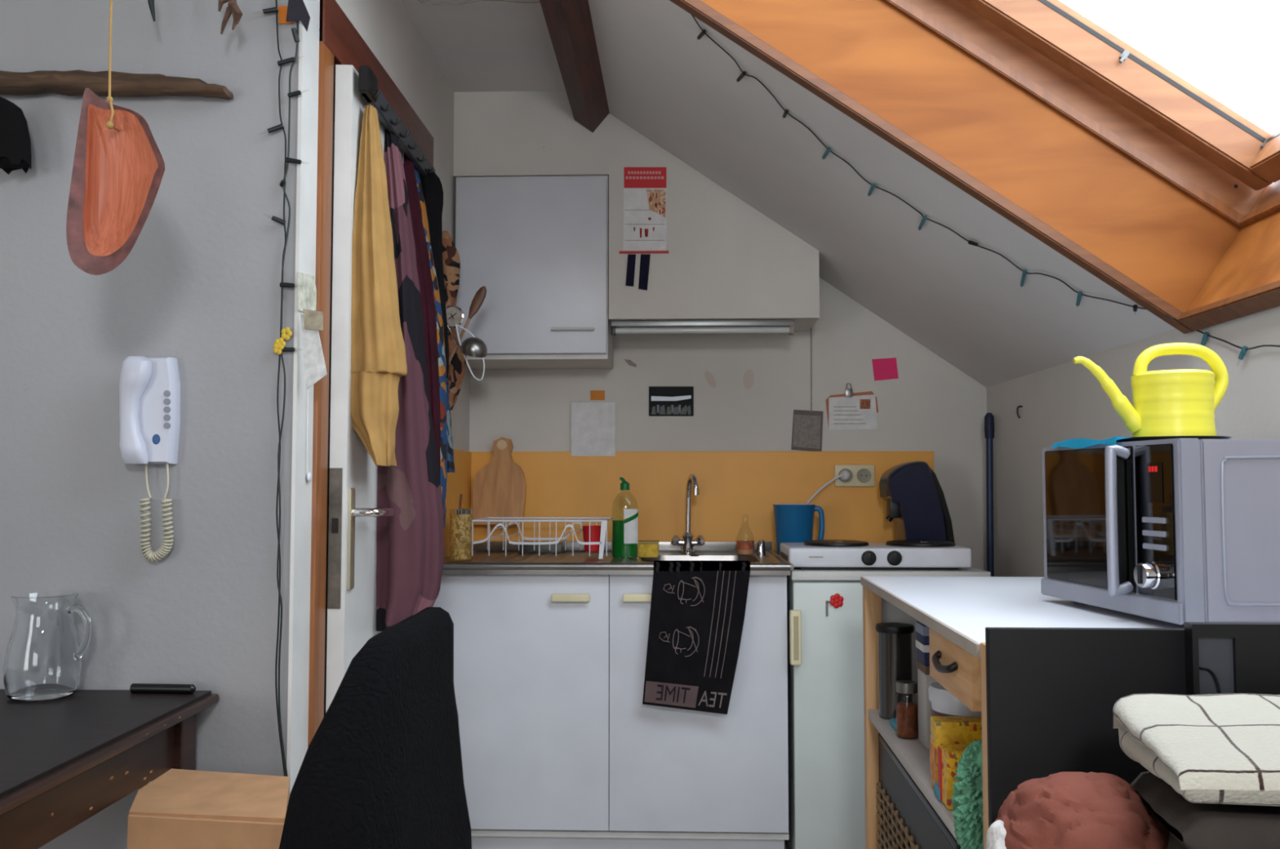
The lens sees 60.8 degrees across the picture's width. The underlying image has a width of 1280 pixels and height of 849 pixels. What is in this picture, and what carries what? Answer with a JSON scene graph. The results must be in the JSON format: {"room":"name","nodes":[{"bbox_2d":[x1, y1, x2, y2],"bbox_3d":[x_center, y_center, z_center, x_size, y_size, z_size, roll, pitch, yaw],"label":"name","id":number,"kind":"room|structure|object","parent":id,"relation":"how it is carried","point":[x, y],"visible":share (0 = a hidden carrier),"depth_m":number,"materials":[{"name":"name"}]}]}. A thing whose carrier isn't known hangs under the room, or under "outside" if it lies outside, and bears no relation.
{"room":"studio apartment","nodes":[
{"label":"studio apartment","id":0,"kind":"room"},
{"bbox_2d":[0,0,299,848],"bbox_3d":[-1.530,0.019,2.132,1.785,2.390,0.145,0,-3,2],"label":"wall","id":1,"kind":"structure","parent":0,"point":[198,286],"depth_m":2.04,"materials":[{"name":"grey paint"}]},
{"bbox_2d":[0,70,233,100],"bbox_3d":[-1.035,-0.639,2.051,0.534,0.057,0.050,0,-3,2],"label":"branch","id":2,"kind":"object","parent":1,"relation":"attached to","point":[73,82],"visible":0.99,"depth_m":2.03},
{"bbox_2d":[0,97,31,174],"bbox_3d":[-1.174,-0.532,2.007,0.108,0.126,0.074,0,-3,2],"label":"pouch","id":3,"kind":"object","parent":2,"relation":"hanging from","point":[15,138],"visible":1,"depth_m":1.99,"materials":[{"name":"fabric"}]},
{"bbox_2d":[119,355,180,562],"bbox_3d":[-0.906,0.063,2.001,0.096,0.378,0.066,0,-3,2],"label":"phone","id":4,"kind":"object","parent":1,"relation":"attached to","point":[149,388],"visible":1,"depth_m":2.00,"materials":[{"name":"plastic"}]},
{"bbox_2d":[262,0,301,776],"bbox_3d":[-0.673,-0.083,2.017,0.114,1.492,0.024,0,-3,2],"label":"string lights","id":5,"kind":"object","parent":1,"relation":"attached to","point":[279,347],"visible":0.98,"depth_m":2.02},
{"bbox_2d":[266,123,284,133],"bbox_3d":[-0.692,-0.553,2.047,0.047,0.024,0.015,0,-3,2],"label":"socket","id":6,"kind":"object","parent":5,"relation":"attached to","point":[280,126],"depth_m":2.04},
{"bbox_2d":[273,342,284,354],"bbox_3d":[-0.670,-0.142,2.022,0.020,0.025,0.004,0,-3,2],"label":"flower","id":7,"kind":"object","parent":5,"relation":"on","point":[278,347],"depth_m":2.02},
{"bbox_2d":[271,215,285,225],"bbox_3d":[-0.683,-0.383,2.037,0.042,0.021,0.016,0,-3,2],"label":"socket","id":8,"kind":"object","parent":5,"relation":"attached to","point":[275,219],"depth_m":2.03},
{"bbox_2d":[275,337,285,349],"bbox_3d":[-0.667,-0.149,2.023,0.020,0.025,0.004,0,-3,2],"label":"flower","id":9,"kind":"object","parent":5,"relation":"on","point":[279,344],"depth_m":2.02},
{"bbox_2d":[277,57,295,66],"bbox_3d":[-0.657,-0.683,2.053,0.053,0.015,0.014,0,-3,2],"label":"socket","id":10,"kind":"object","parent":5,"relation":"attached to","point":[282,62],"depth_m":2.05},
{"bbox_2d":[281,327,292,340],"bbox_3d":[-0.656,-0.169,2.023,0.020,0.025,0.004,0,-3,2],"label":"flower","id":11,"kind":"object","parent":5,"relation":"on","point":[286,330],"depth_m":2.02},
{"bbox_2d":[285,0,310,31],"bbox_3d":[-0.643,-0.774,2.052,0.046,0.071,0.003,0,-3,2],"label":"ribbon","id":12,"kind":"object","parent":5,"relation":"hanging from","point":[297,11],"visible":1,"depth_m":2.05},
{"bbox_2d":[278,5,291,24],"bbox_3d":[-0.673,-0.776,2.068,0.028,0.034,0.002,0,-3,2],"label":"tag","id":13,"kind":"object","parent":1,"relation":"attached to","point":[282,10],"visible":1,"depth_m":2.07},
{"bbox_2d":[286,0,319,796],"bbox_3d":[-0.640,0.041,2.069,0.007,2.340,0.093,0,-3,2],"label":"trim","id":14,"kind":"structure","parent":1,"relation":"attached to","point":[308,43],"depth_m":2.06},
{"bbox_2d":[300,313,327,389],"bbox_3d":[-0.606,-0.136,2.025,0.052,0.142,0.002,0,-3,2],"label":"receipt","id":15,"kind":"object","parent":14,"relation":"attached to","point":[315,370],"visible":1,"depth_m":2.02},
{"bbox_2d":[302,308,323,330],"bbox_3d":[-0.607,-0.195,2.024,0.038,0.041,0.002,0,-3,2],"label":"scrap","id":16,"kind":"object","parent":15,"relation":"attached to","point":[313,320],"visible":1,"depth_m":2.02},
{"bbox_2d":[297,271,316,311],"bbox_3d":[-0.635,-0.250,2.087,0.002,0.081,0.124,0,-3,2],"label":"note","id":17,"kind":"object","parent":1,"relation":"attached to","point":[306,286],"visible":0.82,"depth_m":2.07,"materials":[{"name":"paper"}]},
{"bbox_2d":[324,121,334,715],"bbox_3d":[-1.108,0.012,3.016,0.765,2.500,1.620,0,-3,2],"label":"door frame","id":18,"kind":"structure","parent":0,"point":[333,143],"depth_m":2.60,"materials":[{"name":"wood"}]},
{"bbox_2d":[335,0,470,606],"bbox_3d":[-0.668,0.062,2.940,0.120,2.390,1.535,0,-3,2],"label":"wall","id":19,"kind":"structure","parent":0,"point":[386,27],"depth_m":3.04,"materials":[{"name":"paint"}]},
{"bbox_2d":[307,0,435,746],"bbox_3d":[-0.626,0.196,2.585,0.229,2.085,0.955,0,-3,2],"label":"door","id":20,"kind":"structure","parent":19,"relation":"in","point":[353,511],"depth_m":2.20,"materials":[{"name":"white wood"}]},
{"bbox_2d":[350,104,407,466],"bbox_3d":[-0.549,-0.291,2.278,0.125,0.757,0.145,0,-3,2],"label":"shirt","id":21,"kind":"object","parent":20,"relation":"hanging from","point":[378,349],"visible":0.93,"depth_m":2.23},
{"bbox_2d":[376,128,444,631],"bbox_3d":[-0.538,-0.109,2.482,0.159,1.140,0.160,-2,-3,28],"label":"garment","id":22,"kind":"object","parent":20,"relation":"hanging from","point":[410,545],"visible":0.7,"depth_m":2.44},
{"bbox_2d":[403,152,440,476],"bbox_3d":[-0.549,-0.281,2.703,0.115,0.840,0.122,0,-3,2],"label":"garment","id":23,"kind":"object","parent":20,"relation":"hanging from","point":[426,286],"visible":0.48,"depth_m":2.67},
{"bbox_2d":[413,165,447,528],"bbox_3d":[-0.545,-0.204,2.778,0.114,0.934,0.104,0,-3,2],"label":"scarf","id":24,"kind":"object","parent":20,"relation":"hanging from","point":[440,331],"visible":0.4,"depth_m":2.76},
{"bbox_2d":[419,168,448,377],"bbox_3d":[-0.548,-0.405,2.865,0.091,0.560,0.112,0,-3,2],"label":"jacket","id":25,"kind":"object","parent":20,"relation":"hanging from","point":[432,187],"visible":0.41,"depth_m":2.84,"materials":[{"name":"fabric"}]},
{"bbox_2d":[443,448,471,558],"bbox_3d":[-0.586,0.249,3.399,0.010,0.346,0.568,0,-3,2],"label":"backsplash","id":26,"kind":"structure","parent":19,"relation":"attached to","point":[458,482],"depth_m":3.46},
{"bbox_2d":[448,285,486,364],"bbox_3d":[-0.500,-0.281,3.130,0.118,0.235,0.010,0,-3,2],"label":"wooden spoon","id":27,"kind":"object","parent":19,"relation":"hanging from","point":[478,299],"visible":0.94,"depth_m":3.13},
{"bbox_2d":[467,285,486,319],"bbox_3d":[-0.467,-0.350,3.132,0.053,0.096,0.010,0,-3,2],"label":"bowl","id":28,"kind":"object","parent":27,"relation":"on","point":[478,299],"depth_m":3.13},
{"bbox_3d":[-0.576,-0.399,3.239,0.042,0.025,0.220,0,-3,2],"label":"utensil rail","id":29,"kind":"object","parent":19,"relation":"attached to","visible":0},
{"bbox_2d":[442,231,466,410],"bbox_3d":[-0.563,-0.309,3.232,0.097,0.532,0.066,0,-3,2],"label":"bag","id":30,"kind":"object","parent":29,"relation":"hanging from","point":[451,257],"visible":0.57,"depth_m":3.21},
{"bbox_2d":[445,377,454,472],"bbox_3d":[-0.553,-0.001,3.110,0.054,0.276,0.066,0,-3,2],"label":"cloth","id":31,"kind":"object","parent":30,"relation":"hanging from","point":[451,464],"visible":0.4,"depth_m":3.09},
{"bbox_2d":[445,296,464,328],"bbox_3d":[-0.536,-0.335,3.188,0.066,0.123,0.124,0,-3,2],"label":"clock","id":32,"kind":"object","parent":29,"relation":"hanging from","point":[455,314],"visible":0.83,"depth_m":3.13,"materials":[{"name":"silver metal"}]},
{"bbox_2d":[445,299,487,357],"bbox_3d":[-0.536,-0.295,3.171,0.113,0.222,0.249,2,-4,-34],"label":"ladle","id":33,"kind":"object","parent":29,"relation":"hanging from","point":[476,347],"visible":0.91,"depth_m":3.08,"materials":[{"name":"silver metal"}]},
{"bbox_2d":[455,324,484,380],"bbox_3d":[-0.483,-0.205,3.095,0.086,0.162,0.004,0,-3,2],"label":"cable loop","id":34,"kind":"object","parent":33,"relation":"hanging from","point":[460,326],"visible":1,"depth_m":3.09,"materials":[{"name":"plastic"}]},
{"bbox_2d":[459,337,487,357],"bbox_3d":[-0.474,-0.218,3.105,0.078,0.062,0.077,0,-3,2],"label":"bowl","id":35,"kind":"object","parent":33,"relation":"on","point":[476,347],"depth_m":3.08,"materials":[{"name":"silver metal"}]},
{"bbox_2d":[453,90,819,331],"bbox_3d":[-0.011,-0.685,3.575,1.149,0.728,0.300,0,-3,2],"label":"wall","id":36,"kind":"structure","parent":0,"point":[726,259],"depth_m":3.42,"materials":[{"name":"paint"}]},
{"bbox_2d":[618,167,668,290],"bbox_3d":[0.012,-0.614,3.416,0.155,0.392,0.006,0,-3,2],"label":"calendar","id":37,"kind":"object","parent":36,"relation":"attached to","point":[644,188],"visible":1,"depth_m":3.42,"materials":[{"name":"paper"}]},
{"bbox_2d":[625,171,663,178],"bbox_3d":[0.015,-0.783,3.425,0.120,0.026,0.001,0,-3,2],"label":"print","id":38,"kind":"object","parent":37,"relation":"attached to","point":[628,175],"depth_m":3.43},
{"bbox_2d":[646,189,665,217],"bbox_3d":[0.050,-0.693,3.420,0.060,0.090,0.001,0,-3,2],"label":"food picture","id":39,"kind":"object","parent":37,"relation":"attached to","point":[655,198],"depth_m":3.42},
{"bbox_2d":[610,319,794,335],"bbox_3d":[0.196,-0.304,3.454,0.574,0.045,0.065,0,-3,2],"label":"strip light","id":40,"kind":"object","parent":36,"relation":"attached to","point":[644,326],"visible":1,"depth_m":3.43,"materials":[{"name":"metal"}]},
{"bbox_2d":[469,277,986,570],"bbox_3d":[-0.588,0.002,3.769,3.750,2.600,0.120,0,-3,2],"label":"wall","id":41,"kind":"structure","parent":0,"point":[933,405],"depth_m":3.68,"materials":[{"name":"paint"}]},
{"bbox_2d":[455,175,613,368],"bbox_3d":[-0.338,-0.488,3.553,0.483,0.581,0.342,0,-3,2],"label":"upper cabinet","id":42,"kind":"object","parent":41,"relation":"attached to","point":[538,246],"visible":0.81,"depth_m":3.41,"materials":[{"name":"white laminate"}]},
{"bbox_2d":[571,402,615,456],"bbox_3d":[-0.158,0.016,3.679,0.149,0.181,0.001,0,-3,2],"label":"paper sheet","id":43,"kind":"object","parent":41,"relation":"attached to","point":[593,424],"visible":1,"depth_m":3.68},
{"bbox_2d":[590,390,604,399],"bbox_3d":[-0.144,-0.099,3.697,0.049,0.033,0.001,0,-3,2],"label":"sticker","id":44,"kind":"object","parent":41,"relation":"attached to","point":[594,394],"visible":1,"depth_m":3.70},
{"bbox_2d":[648,386,693,416],"bbox_3d":[0.105,-0.079,3.687,0.152,0.101,0.002,0,-3,2],"label":"photograph","id":45,"kind":"object","parent":41,"relation":"attached to","point":[664,401],"visible":1,"depth_m":3.69,"materials":[{"name":"black paper"}]},
{"bbox_2d":[471,451,933,552],"bbox_3d":[0.201,0.263,3.660,1.560,0.346,0.012,0,-3,2],"label":"backsplash","id":46,"kind":"structure","parent":41,"relation":"attached to","point":[736,488],"depth_m":3.66,"materials":[{"name":"paint"}]},
{"bbox_2d":[742,368,754,389],"bbox_3d":[0.367,-0.153,3.682,0.038,0.070,0.001,0,-3,2],"label":"residue","id":47,"kind":"object","parent":41,"relation":"attached to","point":[748,376],"visible":1,"depth_m":3.68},
{"bbox_2d":[791,409,822,451],"bbox_3d":[0.562,0.021,3.664,0.108,0.143,0.002,0,-3,2],"label":"note","id":48,"kind":"object","parent":41,"relation":"attached to","point":[807,426],"visible":1,"depth_m":3.66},
{"bbox_2d":[825,391,878,430],"bbox_3d":[0.712,-0.046,3.662,0.176,0.132,0.004,0,-3,2],"label":"postcard","id":49,"kind":"object","parent":41,"relation":"attached to","point":[857,411],"visible":1,"depth_m":3.66,"materials":[{"name":"paper"}]},
{"bbox_2d":[834,464,874,486],"bbox_3d":[0.714,0.170,3.631,0.132,0.072,0.020,0,-3,2],"label":"double socket","id":50,"kind":"object","parent":41,"relation":"attached to","point":[861,475],"visible":0.92,"depth_m":3.62,"materials":[{"name":"beige plastic"}]},
{"bbox_2d":[805,470,850,503],"bbox_3d":[0.611,0.286,3.599,0.173,0.270,0.037,0,-3,2],"label":"power cable","id":51,"kind":"object","parent":50,"relation":"in","point":[845,475],"visible":0.75,"depth_m":3.60,"materials":[{"name":"white plastic"}]},
{"bbox_2d":[871,357,898,381],"bbox_3d":[0.825,-0.186,3.666,0.087,0.078,0.001,0,-3,2],"label":"sticky note","id":52,"kind":"object","parent":41,"relation":"attached to","point":[883,368],"visible":1,"depth_m":3.67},
{"bbox_2d":[784,840,789,848],"bbox_3d":[-0.736,1.134,-0.334,3.750,0.100,8.200,0,-3,2],"label":"floor","id":53,"kind":"structure","parent":0,"point":[786,846],"depth_m":3.31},
{"bbox_2d":[0,688,218,848],"bbox_3d":[-1.247,0.823,1.550,0.991,0.722,0.890,0,-3,2],"label":"wooden table","id":54,"kind":"object","parent":53,"relation":"on","point":[64,761],"visible":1,"depth_m":1.66,"materials":[{"name":"wood"}]},
{"bbox_2d":[3,591,91,701],"bbox_3d":[-1.061,0.393,1.943,0.126,0.178,0.124,2,-4,-39],"label":"glass jug","id":55,"kind":"object","parent":54,"relation":"on","point":[44,651],"visible":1,"depth_m":1.90,"materials":[{"name":"clear"}]},
{"bbox_2d":[129,683,195,693],"bbox_3d":[-0.859,0.475,1.963,0.120,0.017,0.017,0,-3,5],"label":"case","id":56,"kind":"object","parent":54,"relation":"on","point":[135,687],"visible":1,"depth_m":1.96,"materials":[{"name":"plastic"}]},
{"bbox_2d":[127,768,289,848],"bbox_3d":[-0.699,0.895,1.762,0.376,0.601,0.226,-1,-3,10],"label":"cardboard box","id":57,"kind":"object","parent":53,"relation":"on","point":[179,808],"visible":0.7,"depth_m":1.69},
{"bbox_2d":[433,573,789,848],"bbox_3d":[-0.077,0.853,3.322,1.000,0.853,0.604,0,-3,2],"label":"base cabinet","id":58,"kind":"object","parent":53,"relation":"on","point":[560,745],"visible":0.7,"depth_m":3.05,"materials":[{"name":"white laminate"}]},
{"bbox_2d":[442,541,794,575],"bbox_3d":[-0.071,0.467,3.338,1.018,0.185,0.628,0,-3,2],"label":"countertop","id":59,"kind":"structure","parent":58,"relation":"on","point":[772,563],"depth_m":3.23,"materials":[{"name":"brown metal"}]},
{"bbox_2d":[448,508,472,559],"bbox_3d":[-0.527,0.322,3.209,0.069,0.147,0.069,0,-3,2],"label":"tin","id":60,"kind":"object","parent":59,"relation":"on","point":[460,520],"visible":0.99,"depth_m":3.18,"materials":[{"name":"gold metal"}]},
{"bbox_2d":[472,436,526,524],"bbox_3d":[-0.469,0.187,3.643,0.178,0.292,0.052,0,-3,2],"label":"cutting board","id":61,"kind":"object","parent":59,"relation":"on","point":[499,488],"visible":0.98,"depth_m":3.63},
{"bbox_2d":[519,542,564,553],"bbox_3d":[-0.324,0.405,3.588,0.141,0.033,0.060,0,-3,2],"label":"tray","id":62,"kind":"object","parent":59,"relation":"on","point":[544,548],"visible":0.67,"depth_m":3.56,"materials":[{"name":"metal"}]},
{"bbox_2d":[471,516,613,559],"bbox_3d":[-0.292,0.345,3.339,0.401,0.113,0.268,0,-3,2],"label":"dish rack","id":63,"kind":"object","parent":59,"relation":"on","point":[603,536],"visible":0.95,"depth_m":3.21,"materials":[{"name":"white metal"}]},
{"bbox_2d":[582,525,600,551],"bbox_3d":[-0.147,0.352,3.364,0.062,0.078,0.062,0,-3,2],"label":"cup","id":64,"kind":"object","parent":63,"relation":"in","point":[595,531],"visible":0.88,"depth_m":3.34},
{"bbox_2d":[612,476,638,557],"bbox_3d":[-0.046,0.285,3.352,0.081,0.248,0.052,0,-3,2],"label":"dish soap bottle","id":65,"kind":"object","parent":59,"relation":"on","point":[625,531],"visible":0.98,"depth_m":3.33,"materials":[{"name":"green plastic"}]},
{"bbox_2d":[637,540,658,557],"bbox_3d":[0.027,0.388,3.405,0.064,0.048,0.082,0,-3,2],"label":"sponge","id":66,"kind":"object","parent":59,"relation":"on","point":[646,548],"visible":0.98,"depth_m":3.37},
{"bbox_2d":[671,473,705,553],"bbox_3d":[0.155,0.289,3.520,0.112,0.259,0.127,0,-3,2],"label":"tap","id":67,"kind":"object","parent":59,"relation":"on","point":[687,542],"visible":1,"depth_m":3.54,"materials":[{"name":"silver metal"}]},
{"bbox_2d":[642,560,750,714],"bbox_3d":[0.156,0.587,3.020,0.298,0.413,0.074,0,-3,2],"label":"tea towel","id":68,"kind":"object","parent":59,"relation":"hanging from","point":[697,612],"visible":1,"depth_m":3.00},
{"bbox_2d":[736,520,754,554],"bbox_3d":[0.338,0.353,3.496,0.057,0.128,0.057,0,-3,2],"label":"liquid","id":69,"kind":"object","parent":59,"relation":"on","point":[743,547],"visible":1,"depth_m":3.47,"materials":[{"name":"orange liquid"}]},
{"bbox_2d":[786,566,991,848],"bbox_3d":[0.706,0.851,3.282,0.561,0.853,0.627,0,-3,2],"label":"fridge","id":70,"kind":"object","parent":53,"relation":"on","point":[826,725],"visible":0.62,"depth_m":3.01,"materials":[{"name":"metal"}]},
{"bbox_2d":[773,503,824,555],"bbox_3d":[0.493,0.343,3.474,0.136,0.182,0.140,2,-4,-37],"label":"jug","id":71,"kind":"object","parent":70,"relation":"on","point":[793,522],"visible":0.64,"depth_m":3.43,"materials":[{"name":"plastic"}]},
{"bbox_2d":[825,593,843,616],"bbox_3d":[0.540,0.499,3.022,0.049,0.062,0.011,0,-3,6],"label":"magnet","id":72,"kind":"object","parent":70,"relation":"attached to","point":[837,600],"visible":1,"depth_m":3.02,"materials":[{"name":"red plastic"}]},
{"bbox_2d":[779,539,971,570],"bbox_3d":[0.681,0.380,3.205,0.513,0.078,0.312,0,-3,2],"label":"hot plate","id":73,"kind":"object","parent":70,"relation":"on","point":[821,554],"visible":0.98,"depth_m":3.08,"materials":[{"name":"white metal"}]},
{"bbox_2d":[879,461,954,542],"bbox_3d":[0.851,0.275,3.461,0.271,0.316,0.170,0,-3,2],"label":"coffee machine","id":74,"kind":"object","parent":70,"relation":"on","point":[913,495],"visible":0.84,"depth_m":3.38,"materials":[{"name":"black plastic"}]},
{"bbox_2d":[984,412,994,576],"bbox_3d":[1.063,0.624,3.495,0.166,1.328,0.050,0,-3,2],"label":"broom","id":75,"kind":"object","parent":53,"relation":"on","point":[988,418],"visible":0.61,"depth_m":3.51,"materials":[{"name":"blue metal"}]},
{"bbox_2d":[860,576,1184,848],"bbox_3d":[0.763,0.751,1.845,0.636,0.897,1.068,0,-3,2],"label":"shelf unit","id":76,"kind":"object","parent":53,"relation":"on","point":[957,611],"visible":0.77,"depth_m":1.85,"materials":[{"name":"brown wood"}]},
{"bbox_2d":[875,622,914,719],"bbox_3d":[0.533,0.512,2.276,0.080,0.194,0.080,0,-3,2],"label":"press","id":77,"kind":"object","parent":76,"relation":"on","point":[895,638],"visible":0.92,"depth_m":2.25,"materials":[{"name":"metal"}]},
{"bbox_2d":[895,680,917,737],"bbox_3d":[0.513,0.546,2.095,0.042,0.105,0.042,0,-3,2],"label":"spice jar","id":78,"kind":"object","parent":76,"relation":"on","point":[907,712],"visible":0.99,"depth_m":2.08,"materials":[{"name":"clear glass"}]},
{"bbox_2d":[875,733,961,848],"bbox_3d":[0.595,0.782,1.967,0.236,0.291,0.724,0,-3,2],"label":"woven basket","id":79,"kind":"object","parent":76,"relation":"on","point":[907,819],"visible":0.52,"depth_m":2.05,"materials":[{"name":"wicker"}]},
{"bbox_2d":[916,659,936,749],"bbox_3d":[0.576,0.521,2.032,0.102,0.150,0.084,0,-3,2],"label":"carton","id":80,"kind":"object","parent":76,"relation":"on","point":[924,679],"visible":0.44,"depth_m":2.02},
{"bbox_2d":[915,619,929,665],"bbox_3d":[0.570,0.400,2.039,0.095,0.089,0.074,0,-3,2],"label":"packet","id":81,"kind":"object","parent":80,"relation":"on","point":[922,646],"visible":0.26,"depth_m":2.02,"materials":[{"name":"cardboard"}]},
{"bbox_2d":[937,743,968,809],"bbox_3d":[0.520,0.526,1.644,0.134,0.098,0.064,-1,-3,10],"label":"packet","id":82,"kind":"object","parent":76,"relation":"on","point":[948,756],"visible":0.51,"depth_m":1.64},
{"bbox_2d":[928,681,981,716],"bbox_3d":[0.561,0.520,1.883,0.122,0.135,0.122,0,-3,2],"label":"tub","id":83,"kind":"object","parent":76,"relation":"on","point":[944,703],"visible":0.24,"depth_m":1.85,"materials":[{"name":"plastic"}]},
{"bbox_2d":[929,715,982,788],"bbox_3d":[0.531,0.523,1.726,0.134,0.112,0.047,0,-3,2],"label":"carton","id":84,"kind":"object","parent":76,"relation":"on","point":[944,730],"visible":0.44,"depth_m":1.71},
{"bbox_2d":[929,742,936,781],"bbox_3d":[0.465,0.534,1.729,0.002,0.050,0.041,0,-3,3],"label":"print","id":85,"kind":"object","parent":84,"relation":"attached to","point":[932,744],"depth_m":1.73},
{"bbox_2d":[951,738,983,848],"bbox_3d":[0.463,0.499,1.463,0.085,0.150,0.131,0,-3,2],"label":"chenille duster","id":86,"kind":"object","parent":76,"relation":"on","point":[967,796],"visible":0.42,"depth_m":1.44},
{"bbox_2d":[1040,438,1279,624],"bbox_3d":[0.862,0.164,1.716,0.354,0.267,0.416,0,-3,-5],"label":"microwave","id":87,"kind":"object","parent":76,"relation":"on","point":[1175,531],"visible":0.94,"depth_m":1.52,"materials":[{"name":"silver metal"}]},
{"bbox_2d":[1052,436,1128,448],"bbox_3d":[0.760,0.031,1.776,0.097,0.017,0.232,0,-3,-5],"label":"cloth","id":88,"kind":"object","parent":87,"relation":"on","point":[1075,443],"visible":0.74,"depth_m":1.76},
{"bbox_2d":[1115,435,1231,442],"bbox_3d":[0.828,0.025,1.704,0.172,0.008,0.172,0,-3,2],"label":"saucer","id":89,"kind":"object","parent":87,"relation":"on","point":[1155,437],"visible":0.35,"depth_m":1.64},
{"bbox_2d":[1073,342,1228,436],"bbox_3d":[0.801,-0.051,1.709,0.236,0.153,0.119,0,-3,2],"label":"watering can","id":90,"kind":"object","parent":89,"relation":"on","point":[1181,402],"visible":0.98,"depth_m":1.67,"materials":[{"name":"yellow plastic"}]},
{"bbox_2d":[985,626,1186,827],"bbox_3d":[0.532,0.706,1.271,0.236,0.927,0.016,0,-3,2],"label":"board","id":91,"kind":"object","parent":53,"relation":"on","point":[1052,694],"visible":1,"depth_m":1.28,"materials":[{"name":"wood"}]},
{"bbox_2d":[1183,622,1279,694],"bbox_3d":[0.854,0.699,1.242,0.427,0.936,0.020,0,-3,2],"label":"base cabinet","id":92,"kind":"object","parent":53,"relation":"on","point":[1221,657],"visible":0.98,"depth_m":1.26,"materials":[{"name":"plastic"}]},
{"bbox_3d":[0.686,0.834,0.792,0.710,0.620,0.820,0,-3,2],"label":"daybed","id":93,"kind":"object","parent":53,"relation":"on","visible":0},
{"bbox_2d":[995,771,1169,848],"bbox_3d":[0.426,0.437,1.043,0.168,0.195,0.208,0,-3,2],"label":"pillow","id":94,"kind":"object","parent":93,"relation":"on","point":[1063,810],"visible":0.96,"depth_m":1.00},
{"bbox_3d":[0.742,0.482,0.958,0.649,0.075,0.340,0,-3,2],"label":"blanket","id":95,"kind":"object","parent":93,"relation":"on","visible":0},
{"bbox_3d":[0.737,0.431,0.960,0.649,0.097,0.340,0,-3,2],"label":"blanket","id":96,"kind":"object","parent":95,"relation":"on","visible":0},
{"bbox_2d":[1166,832,1186,848],"bbox_3d":[0.742,0.385,0.963,0.649,0.097,0.340,0,-3,2],"label":"blanket","id":97,"kind":"object","parent":96,"relation":"on","point":[1173,843],"visible":0.04,"depth_m":0.96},
{"bbox_2d":[1130,771,1279,848],"bbox_3d":[0.735,0.341,0.967,0.648,0.087,0.337,0,-3,2],"label":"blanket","id":98,"kind":"object","parent":97,"relation":"on","point":[1195,825],"visible":0.56,"depth_m":0.83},
{"bbox_2d":[1112,693,1279,806],"bbox_3d":[0.741,0.301,0.963,0.679,0.077,0.331,0,-3,2],"label":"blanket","id":99,"kind":"object","parent":98,"relation":"on","point":[1219,748],"visible":1,"depth_m":0.93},
{"bbox_3d":[-0.475,0.726,1.311,0.411,0.890,0.360,0,-3,2],"label":"wooden chair","id":100,"kind":"object","parent":53,"relation":"on","visible":0},
{"bbox_2d":[279,606,471,848],"bbox_3d":[-0.292,0.453,1.268,0.152,0.437,0.487,0,-3,2],"label":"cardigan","id":101,"kind":"object","parent":100,"relation":"on","point":[382,768],"visible":1,"depth_m":1.16,"materials":[{"name":"black"}]},
{"bbox_2d":[400,0,1175,387],"bbox_3d":[-0.781,-0.812,-0.228,3.659,0.982,8.200,0,-3,2],"label":"ceiling","id":102,"kind":"structure","parent":0,"point":[967,304],"depth_m":2.83,"materials":[{"name":"paint"}]},
{"bbox_2d":[66,0,164,275],"bbox_3d":[-0.788,-0.687,1.679,0.162,0.928,0.069,0,-3,2],"label":"decoration","id":103,"kind":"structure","parent":102,"relation":"hanging from","point":[118,167],"depth_m":1.66,"materials":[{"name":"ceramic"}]},
{"bbox_2d":[219,0,242,34],"bbox_3d":[-0.737,-0.920,1.980,0.048,0.430,0.022,-1,-3,12],"label":"dried leaf","id":104,"kind":"object","parent":102,"relation":"hanging from","point":[233,8],"visible":1,"depth_m":1.97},
{"bbox_2d":[417,0,540,4],"bbox_3d":[-0.430,-1.086,2.790,0.388,0.003,0.133,1,-3,-21],"label":"cable","id":105,"kind":"object","parent":102,"relation":"attached to","point":[417,0],"visible":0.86,"depth_m":2.80,"materials":[{"name":"plastic"}]},
{"bbox_2d":[539,0,609,132],"bbox_3d":[-0.288,-1.196,-0.336,0.137,0.146,7.580,0,-3,2],"label":"beam","id":106,"kind":"structure","parent":102,"relation":"attached to","point":[569,23],"depth_m":2.90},
{"bbox_2d":[669,0,1279,333],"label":"window","id":107,"kind":"structure","parent":102,"relation":"attached to","point":[1161,191],"depth_m":2.19,"materials":[{"name":"brown wood"}]},
{"bbox_2d":[691,14,1279,359],"bbox_3d":[0.673,-0.491,2.324,1.083,0.806,0.619,-1,-3,19],"label":"string lights","id":108,"kind":"object","parent":102,"relation":"hanging from","point":[1244,348],"visible":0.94,"depth_m":2.43},
{"bbox_2d":[918,215,927,230],"bbox_3d":[0.669,-0.477,2.593,0.015,0.015,0.106,0,-3,2],"label":"bulb","id":109,"kind":"object","parent":108,"relation":"attached to","point":[924,217],"depth_m":2.57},
{"bbox_2d":[1238,346,1248,359],"bbox_3d":[1.091,-0.124,1.978,0.010,0.035,0.036,0,-3,2],"label":"bulb","id":110,"kind":"object","parent":108,"relation":"attached to","point":[1244,348],"depth_m":1.97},
{"bbox_2d":[986,819,1006,848],"bbox_3d":[0.349,0.433,1.056,0.032,0.096,0.061,0,-3,2],"label":"fleece","id":111,"kind":"object","parent":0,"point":[996,833],"visible":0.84,"depth_m":1.05},
{"bbox_2d":[986,306,1279,577],"bbox_3d":[1.072,0.368,-0.420,0.120,1.419,8.080,0,-3,2],"label":"wall","id":112,"kind":"structure","parent":0,"point":[1063,402],"depth_m":2.81,"materials":[{"name":"paint"}]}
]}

